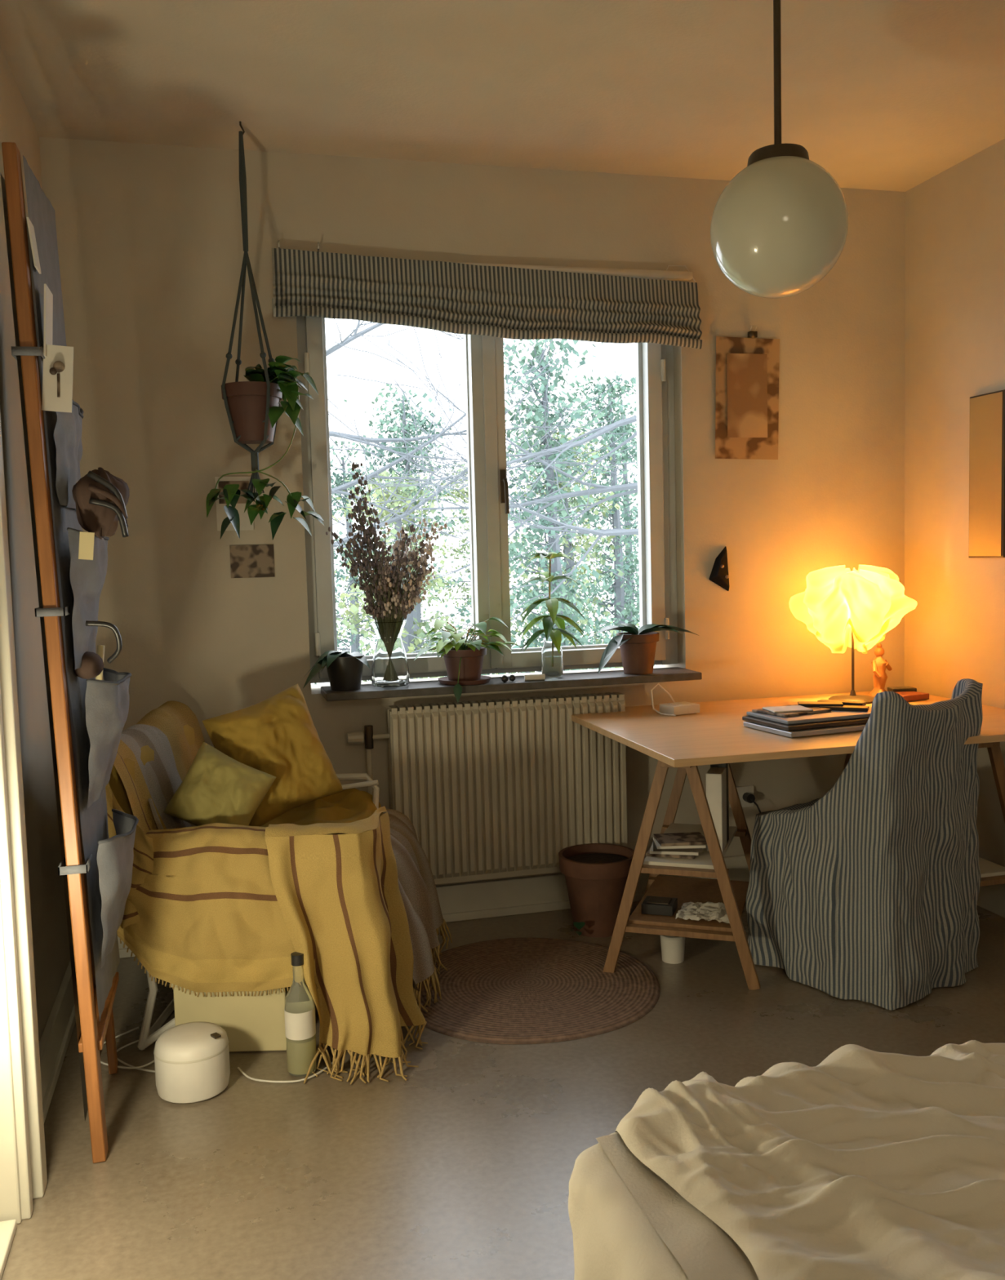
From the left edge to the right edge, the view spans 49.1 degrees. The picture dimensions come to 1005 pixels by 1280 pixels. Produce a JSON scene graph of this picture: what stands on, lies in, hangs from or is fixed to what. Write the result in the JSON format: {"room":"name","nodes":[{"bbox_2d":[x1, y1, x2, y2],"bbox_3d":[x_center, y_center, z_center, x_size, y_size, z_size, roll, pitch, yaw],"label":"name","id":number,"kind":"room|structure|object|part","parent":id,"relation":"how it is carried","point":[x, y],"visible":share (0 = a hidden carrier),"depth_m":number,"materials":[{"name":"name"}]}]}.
{"room":"bedroom","nodes":[
{"label":"bedroom","id":0,"kind":"room"},
{"bbox_2d":[0,45,70,1041],"bbox_3d":[-0.864,-0.078,1.087,0.150,2.670,5.140,-3,5,-14],"label":"wall","id":1,"kind":"structure","parent":0,"point":[51,944],"depth_m":2.88,"materials":[{"name":"paint"}]},
{"bbox_2d":[0,1219,17,1279],"bbox_3d":[-0.948,1.203,1.732,0.190,0.020,0.930,-3,5,-14],"label":"trim","id":2,"kind":"structure","parent":1,"relation":"attached to","point":[7,1228],"depth_m":2.14,"materials":[{"name":"paint"}]},
{"bbox_2d":[0,413,47,1223],"bbox_3d":[-0.964,0.134,1.674,0.225,2.160,1.195,-3,5,-14],"label":"trim","id":3,"kind":"structure","parent":1,"relation":"attached to","point":[23,1163],"depth_m":2.22,"materials":[{"name":"paint"}]},
{"bbox_2d":[39,960,75,1122],"bbox_3d":[-1.210,1.053,3.020,0.030,0.130,1.390,-3,5,-14],"label":"baseboard","id":4,"kind":"structure","parent":1,"relation":"attached to","point":[55,1040],"depth_m":2.90,"materials":[{"name":"paint"}]},
{"bbox_2d":[39,137,905,885],"bbox_3d":[0.042,-0.340,4.117,3.420,2.670,0.300,-3,5,-14],"label":"wall","id":5,"kind":"structure","parent":0,"point":[150,246],"depth_m":3.83,"materials":[{"name":"paint"}]},
{"bbox_2d":[214,476,253,530],"bbox_3d":[-0.901,-0.459,3.703,0.120,0.180,0.008,-3,5,-14],"label":"card","id":6,"kind":"object","parent":5,"relation":"attached to","point":[243,482],"visible":0.5,"depth_m":3.70,"materials":[{"name":"paper"}]},
{"bbox_2d":[229,544,275,577],"bbox_3d":[-0.848,-0.267,3.732,0.145,0.110,0.001,-3,5,-14],"label":"photo card","id":7,"kind":"object","parent":5,"relation":"attached to","point":[246,561],"visible":1,"depth_m":3.73,"materials":[{"name":"beige paper"}]},
{"bbox_2d":[117,854,749,958],"bbox_3d":[0.126,0.936,4.059,3.100,0.130,0.030,-3,5,-14],"label":"baseboard","id":8,"kind":"structure","parent":5,"relation":"attached to","point":[548,892],"depth_m":4.03,"materials":[{"name":"paint"}]},
{"bbox_2d":[296,315,677,683],"bbox_3d":[-0.025,-0.571,4.015,1.398,1.390,0.212,-3,5,-14],"label":"window","id":9,"kind":"structure","parent":5,"relation":"in","point":[487,482],"depth_m":3.97,"materials":[{"name":"paint"}]},
{"bbox_2d":[271,240,702,349],"bbox_3d":[-0.020,-1.193,3.837,1.538,0.327,0.082,-3,5,-14],"label":"blind","id":10,"kind":"object","parent":5,"relation":"attached to","point":[500,300],"visible":1,"depth_m":3.82,"materials":[{"name":"grey fabric"}]},
{"bbox_2d":[346,692,627,884],"bbox_3d":[-0.043,0.613,3.937,1.000,0.802,0.133,-3,5,-14],"label":"radiator","id":11,"kind":"object","parent":5,"relation":"attached to","point":[487,788],"visible":0.89,"depth_m":3.88,"materials":[{"name":"metal"}]},
{"bbox_2d":[320,666,702,701],"bbox_3d":[0.043,0.153,3.922,1.350,0.027,0.215,-3,5,-14],"label":"window sill","id":12,"kind":"structure","parent":5,"relation":"attached to","point":[433,687],"depth_m":3.84,"materials":[{"name":"stone"}]},
{"bbox_2d":[302,649,370,690],"bbox_3d":[-0.570,0.103,3.738,0.226,0.132,0.191,-3,5,-14],"label":"potted houseplant","id":13,"kind":"object","parent":12,"relation":"on","point":[344,669],"visible":1,"depth_m":3.70,"materials":[{"name":"black ceramic"}]},
{"bbox_2d":[325,462,447,687],"bbox_3d":[-0.388,-0.221,3.740,0.408,0.760,0.205,-3,5,-14],"label":"vase","id":14,"kind":"object","parent":12,"relation":"on","point":[390,668],"visible":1,"depth_m":3.73,"materials":[{"name":"clear glass"}]},
{"bbox_2d":[413,617,523,702],"bbox_3d":[-0.119,0.064,3.838,0.381,0.281,0.228,-3,5,-14],"label":"potted plant","id":15,"kind":"object","parent":12,"relation":"on","point":[464,660],"visible":1,"depth_m":3.80,"materials":[{"name":"plant"}]},
{"bbox_2d":[501,674,545,682],"bbox_3d":[0.071,0.131,3.852,0.160,0.026,0.035,-3,5,-14],"label":"stub","id":16,"kind":"object","parent":12,"relation":"on","point":[512,677],"visible":1,"depth_m":3.85,"materials":[{"name":"wax"}]},
{"bbox_2d":[516,551,586,676],"bbox_3d":[0.177,-0.091,3.920,0.252,0.443,0.206,-5,6,-35],"label":"potted plant","id":17,"kind":"object","parent":12,"relation":"on","point":[552,651],"visible":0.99,"depth_m":3.91,"materials":[{"name":"green plant"}]},
{"bbox_2d":[595,622,697,674],"bbox_3d":[0.515,0.031,3.991,0.405,0.179,0.185,-3,5,-14],"label":"potted plant","id":18,"kind":"object","parent":12,"relation":"on","point":[637,646],"visible":1,"depth_m":3.95,"materials":[{"name":"ceramic"}]},
{"bbox_2d":[708,546,729,591],"bbox_3d":[0.822,-0.267,4.142,0.080,0.170,0.045,-3,5,-14],"label":"mask","id":19,"kind":"object","parent":5,"relation":"attached to","point":[719,575],"visible":1,"depth_m":4.14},
{"bbox_2d":[729,785,760,813],"bbox_3d":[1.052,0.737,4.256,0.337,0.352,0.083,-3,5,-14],"label":"power outlet","id":20,"kind":"object","parent":5,"relation":"attached to","point":[746,796],"visible":0.58,"depth_m":4.24,"materials":[{"name":"white plastic"}]},
{"bbox_2d":[715,325,779,459],"bbox_3d":[0.922,-0.925,4.127,0.269,0.494,0.027,-3,5,-14],"label":"art print","id":21,"kind":"object","parent":5,"relation":"attached to","point":[747,401],"visible":1,"depth_m":4.13,"materials":[{"name":"brown paper"}]},
{"bbox_2d":[0,0,1004,191],"bbox_3d":[0.671,-1.535,1.429,3.520,0.100,5.640,-3,5,-14],"label":"ceiling","id":22,"kind":"structure","parent":0,"point":[879,95],"depth_m":3.14,"materials":[{"name":"paint"}]},
{"bbox_2d":[205,121,324,539],"bbox_3d":[-0.767,-0.958,3.445,0.359,1.291,0.217,-3,5,-14],"label":"hanging planter","id":23,"kind":"object","parent":22,"relation":"hanging from","point":[253,408],"visible":1,"depth_m":3.42,"materials":[{"name":"ceramic"}]},
{"bbox_3d":[-0.795,-1.033,3.447,0.152,1.141,0.152,-1,5,2],"label":"macrame cord","id":24,"kind":"part","parent":23,"relation":"part of","materials":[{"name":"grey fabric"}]},
{"bbox_3d":[-0.787,-0.712,3.473,0.188,0.175,0.188,-3,5,-14],"label":"pot","id":25,"kind":"part","parent":23,"relation":"part of","materials":[{"name":"ceramic"}]},
{"bbox_2d":[710,0,848,298],"bbox_3d":[0.641,-1.190,2.564,0.314,0.765,0.314,-3,5,-14],"label":"pendant lamp","id":26,"kind":"object","parent":22,"relation":"hanging from","point":[779,227],"visible":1,"depth_m":2.48,"materials":[{"name":"white glass"}]},
{"bbox_3d":[0.637,-1.334,2.553,0.144,0.475,0.144,-3,5,-14],"label":"stem","id":27,"kind":"part","parent":26,"relation":"part of","materials":[{"name":"brown metal"}]},
{"bbox_3d":[0.647,-0.965,2.582,0.314,0.314,0.314,-3,5,-14],"label":"globe","id":28,"kind":"part","parent":26,"relation":"part of","materials":[{"name":"white glass"}]},
{"bbox_2d":[0,901,1004,1279],"bbox_3d":[0.743,1.226,1.646,3.520,0.100,5.640,-3,5,-14],"label":"floor","id":29,"kind":"structure","parent":0,"point":[460,1168],"depth_m":2.55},
{"bbox_2d":[0,142,138,1163],"bbox_3d":[-0.971,0.041,2.606,0.219,2.202,0.527,-3,5,-14],"label":"rack","id":30,"kind":"object","parent":29,"relation":"on","point":[88,713],"visible":1,"depth_m":2.44,"materials":[{"name":"brown wood"}]},
{"bbox_2d":[153,1021,230,1103],"bbox_3d":[-0.777,1.052,2.759,0.182,0.150,0.182,-3,5,-14],"label":"humidifier","id":31,"kind":"object","parent":29,"relation":"on","point":[192,1059],"visible":1,"depth_m":2.69,"materials":[{"name":"white plastic"}]},
{"bbox_2d":[100,1026,332,1082],"bbox_3d":[-0.774,1.106,2.935,0.681,0.009,0.247,0,5,14],"label":"power cord","id":32,"kind":"object","parent":29,"relation":"on","point":[139,1068],"visible":0.53,"depth_m":2.87,"materials":[{"name":"white plastic"}]},
{"bbox_2d":[170,983,289,1051],"bbox_3d":[-0.730,0.998,3.051,0.310,0.206,0.210,-1,5,0],"label":"storage box","id":33,"kind":"object","parent":29,"relation":"on","point":[251,1023],"visible":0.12,"depth_m":2.95,"materials":[{"name":"beige cardboard"}]},
{"bbox_2d":[105,700,452,1084],"bbox_3d":[-0.668,0.648,3.224,0.974,0.876,0.990,-1,5,1],"label":"chair","id":34,"kind":"object","parent":29,"relation":"on","point":[344,881],"visible":0.83,"depth_m":2.88,"materials":[{"name":"yellow fabric"}]},
{"bbox_2d":[164,741,275,826],"bbox_3d":[-0.801,0.438,3.114,0.253,0.291,0.232,1,5,27],"label":"throw pillow","id":35,"kind":"object","parent":34,"relation":"on","point":[216,787],"visible":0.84,"depth_m":3.05,"materials":[{"name":"fabric"}]},
{"bbox_3d":[-0.694,0.775,3.306,0.602,0.610,0.712,-1,5,1],"label":"metal frame","id":36,"kind":"part","parent":34,"relation":"part of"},
{"bbox_2d":[202,683,343,826],"bbox_3d":[-0.694,0.352,3.338,0.309,0.419,0.338,2,6,41],"label":"throw pillow","id":37,"kind":"object","parent":34,"relation":"on","point":[277,735],"visible":0.79,"depth_m":3.25,"materials":[{"name":"yellow fabric"}]},
{"bbox_2d":[284,951,316,1076],"bbox_3d":[-0.521,0.957,2.833,0.078,0.311,0.078,-3,5,-14],"label":"glass bottle","id":38,"kind":"object","parent":29,"relation":"on","point":[300,1006],"visible":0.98,"depth_m":2.81,"materials":[{"name":"glass"}]},
{"bbox_2d":[414,937,660,1044],"bbox_3d":[0.073,1.052,3.374,0.814,0.008,0.814,-3,5,-14],"label":"round rug","id":39,"kind":"object","parent":29,"relation":"on","point":[567,994],"visible":0.93,"depth_m":3.29,"materials":[{"name":"wicker"}]},
{"bbox_2d":[558,843,634,937],"bbox_3d":[0.328,0.878,3.837,0.284,0.270,0.282,-3,5,-14],"label":"plant pot","id":40,"kind":"object","parent":29,"relation":"on","point":[596,874],"visible":0.9,"depth_m":3.76,"materials":[{"name":"ceramic"}]},
{"bbox_2d":[660,934,684,964],"bbox_3d":[0.549,0.988,3.546,0.080,0.085,0.080,-3,5,-14],"label":"paper cup","id":41,"kind":"object","parent":29,"relation":"on","point":[673,948],"visible":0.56,"depth_m":3.51,"materials":[{"name":"white paper"}]},
{"bbox_2d":[568,1040,1004,1279],"bbox_3d":[1.355,0.926,0.728,2.100,0.569,2.403,-3,5,-14],"label":"bed","id":42,"kind":"object","parent":29,"relation":"on","point":[860,1163],"visible":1,"depth_m":1.41,"materials":[{"name":"fabric"}]},
{"bbox_3d":[1.308,0.973,0.719,2.001,0.480,2.403,-3,5,-14],"label":"mattress","id":43,"kind":"part","parent":42,"relation":"part of","materials":[{"name":"fabric"}]},
{"bbox_2d":[571,690,1004,990],"bbox_3d":[0.996,0.636,3.721,1.496,0.745,1.025,-3,5,-14],"label":"desk","id":44,"kind":"object","parent":29,"relation":"on","point":[717,734],"visible":0.62,"depth_m":3.40,"materials":[{"name":"brown wood"}]},
{"bbox_2d":[640,895,677,915],"bbox_3d":[0.500,0.845,3.508,0.100,0.035,0.090,0,5,19],"label":"recorder","id":45,"kind":"object","parent":44,"relation":"on","point":[655,905],"visible":1,"depth_m":3.48,"materials":[{"name":"black plastic"}]},
{"bbox_2d":[650,683,699,716],"bbox_3d":[0.606,0.207,3.880,0.142,0.098,0.150,-4,5,-26],"label":"router","id":46,"kind":"object","parent":44,"relation":"on","point":[674,708],"visible":1,"depth_m":3.86,"materials":[{"name":"white plastic"}]},
{"bbox_2d":[645,831,706,858],"bbox_3d":[0.553,0.649,3.481,0.194,0.049,0.151,-1,5,9],"label":"magazine stack","id":47,"kind":"object","parent":44,"relation":"on","point":[673,845],"visible":0.97,"depth_m":3.43,"materials":[{"name":"paper"}]},
{"bbox_2d":[675,902,729,923],"bbox_3d":[0.642,0.849,3.459,0.170,0.020,0.160,0,5,19],"label":"crumpled paper","id":48,"kind":"object","parent":44,"relation":"on","point":[708,911],"visible":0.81,"depth_m":3.46,"materials":[{"name":"white paper"}]},
{"bbox_2d":[705,763,728,852],"bbox_3d":[0.692,0.528,3.542,0.052,0.270,0.160,0,5,19],"label":"ring binder","id":49,"kind":"object","parent":44,"relation":"on","point":[717,777],"visible":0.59,"depth_m":3.47,"materials":[{"name":"white plastic"}]},
{"bbox_2d":[742,710,871,737],"bbox_3d":[1.008,0.253,3.513,0.400,0.045,0.270,-3,5,-21],"label":"stack","id":50,"kind":"object","parent":44,"relation":"on","point":[832,722],"visible":0.7,"depth_m":3.41,"materials":[{"name":"black paper"}]},
{"bbox_2d":[751,699,869,716],"bbox_3d":[1.002,0.217,3.567,0.388,0.019,0.216,-3,5,-14],"label":"pile","id":51,"kind":"object","parent":50,"relation":"on","point":[802,708],"visible":1,"depth_m":3.53,"materials":[{"name":"paper"}]},
{"bbox_2d":[789,564,917,703],"bbox_3d":[1.288,-0.025,4.061,0.454,0.502,0.383,1,5,24],"label":"table lamp","id":52,"kind":"object","parent":44,"relation":"on","point":[842,607],"visible":0.99,"depth_m":3.95,"materials":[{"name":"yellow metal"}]},
{"bbox_3d":[1.286,-0.112,4.054,0.455,0.328,0.383,1,5,24],"label":"lamp shade","id":53,"kind":"part","parent":52,"relation":"part of","materials":[{"name":"paper"}]},
{"bbox_2d":[868,643,892,697],"bbox_3d":[1.426,0.114,4.161,0.079,0.202,0.068,-3,5,-14],"label":"wooden figurine","id":54,"kind":"object","parent":44,"relation":"on","point":[879,664],"visible":0.91,"depth_m":4.15,"materials":[{"name":"brown wood"}]},
{"bbox_2d":[887,686,928,701],"bbox_3d":[1.491,0.200,4.097,0.152,0.034,0.169,-3,5,-14],"label":"books","id":55,"kind":"object","parent":44,"relation":"on","point":[908,693],"visible":0.66,"depth_m":4.07,"materials":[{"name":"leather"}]},
{"bbox_2d":[745,678,982,1009],"bbox_3d":[1.121,0.571,3.427,0.586,0.906,0.588,-5,6,-36],"label":"slipcovered chair","id":56,"kind":"object","parent":29,"relation":"on","point":[867,890],"visible":1,"depth_m":3.20,"materials":[{"name":"grey fabric"}]},
{"bbox_2d":[903,138,1004,866],"bbox_3d":[2.302,-0.224,1.892,0.150,2.670,5.140,-3,5,-14],"label":"wall","id":57,"kind":"structure","parent":0,"point":[954,349],"depth_m":4.04,"materials":[{"name":"paint"}]},
{"bbox_2d":[968,389,1004,557],"bbox_3d":[1.698,-0.574,3.854,0.022,0.570,0.180,-3,5,-14],"label":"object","id":58,"kind":"object","parent":57,"relation":"attached to","point":[987,411],"visible":1,"depth_m":3.84,"materials":[{"name":"brown mirror"}]},
{"bbox_2d":[977,883,1004,917],"bbox_3d":[2.257,1.046,1.956,0.020,0.130,5.110,-3,5,-14],"label":"baseboard","id":59,"kind":"structure","parent":57,"relation":"attached to","point":[991,898],"depth_m":3.91,"materials":[{"name":"paint"}]},
{"label":"outside","id":60,"kind":"structure","parent":0,"visible":0},
{"label":"ground","id":61,"kind":"structure","parent":60,"visible":0},
{"bbox_2d":[314,435,395,684],"bbox_3d":[-2.339,1.465,17.108,2.243,9.160,2.314,1,5,30],"label":"pine tree","id":62,"kind":"object","parent":61,"relation":"on","point":[354,637],"visible":0.23,"depth_m":16.78,"materials":[{"name":"green plant"}]},
{"bbox_2d":[332,467,464,681],"bbox_3d":[-1.069,2.287,11.816,1.917,8.287,1.949,-1,5,11],"label":"birch tree","id":63,"kind":"object","parent":61,"relation":"on","point":[408,641],"visible":0.23,"depth_m":11.49,"materials":[{"name":"green plant"}]},
{"bbox_2d":[336,382,493,681],"bbox_3d":[-1.206,1.218,15.752,2.447,9.806,2.381,-1,5,4],"label":"pine tree","id":64,"kind":"object","parent":61,"relation":"on","point":[407,427],"visible":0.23,"depth_m":15.45,"materials":[{"name":"green plant"}]},
{"bbox_2d":[417,463,538,676],"bbox_3d":[-0.157,1.374,19.158,3.100,8.906,3.092,2,6,36],"label":"birch tree","id":65,"kind":"object","parent":61,"relation":"on","point":[457,494],"visible":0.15,"depth_m":18.74,"materials":[{"name":"green plant"}]},
{"bbox_2d":[325,319,637,547],"bbox_3d":[-0.060,1.111,9.116,2.748,11.004,3.331,3,6,44],"label":"bare tree","id":66,"kind":"object","parent":61,"relation":"on","point":[348,340],"visible":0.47,"depth_m":8.80,"materials":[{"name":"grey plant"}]},
{"bbox_2d":[328,322,638,653],"bbox_3d":[0.095,0.961,7.774,4.027,11.503,2.957,-1,5,1],"label":"bare tree","id":67,"kind":"object","parent":61,"relation":"on","point":[604,429],"visible":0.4,"depth_m":8.02,"materials":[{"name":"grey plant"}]},
{"bbox_2d":[443,338,639,675],"bbox_3d":[0.436,1.564,11.548,2.318,9.690,2.243,-1,5,8],"label":"pine tree","id":68,"kind":"object","parent":61,"relation":"on","point":[556,562],"visible":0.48,"depth_m":11.23,"materials":[{"name":"green plant"}]},
{"bbox_2d":[458,421,639,674],"bbox_3d":[0.819,1.692,13.777,2.359,9.066,2.232,-3,5,-14],"label":"birch tree","id":69,"kind":"object","parent":61,"relation":"on","point":[569,545],"visible":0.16,"depth_m":13.50,"materials":[{"name":"green plant"}]},
{"bbox_2d":[539,399,639,646],"bbox_3d":[2.033,0.781,19.314,2.859,9.950,2.989,-3,5,-14],"label":"pine tree","id":70,"kind":"object","parent":61,"relation":"on","point":[633,600],"visible":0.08,"depth_m":18.88,"materials":[{"name":"green plant"}]},
{"bbox_2d":[538,367,654,669],"bbox_3d":[1.691,1.161,15.518,2.670,9.806,2.485,-4,5,-28],"label":"pine tree","id":71,"kind":"object","parent":61,"relation":"on","point":[619,603],"visible":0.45,"depth_m":15.21,"materials":[{"name":"green plant"}]}
]}

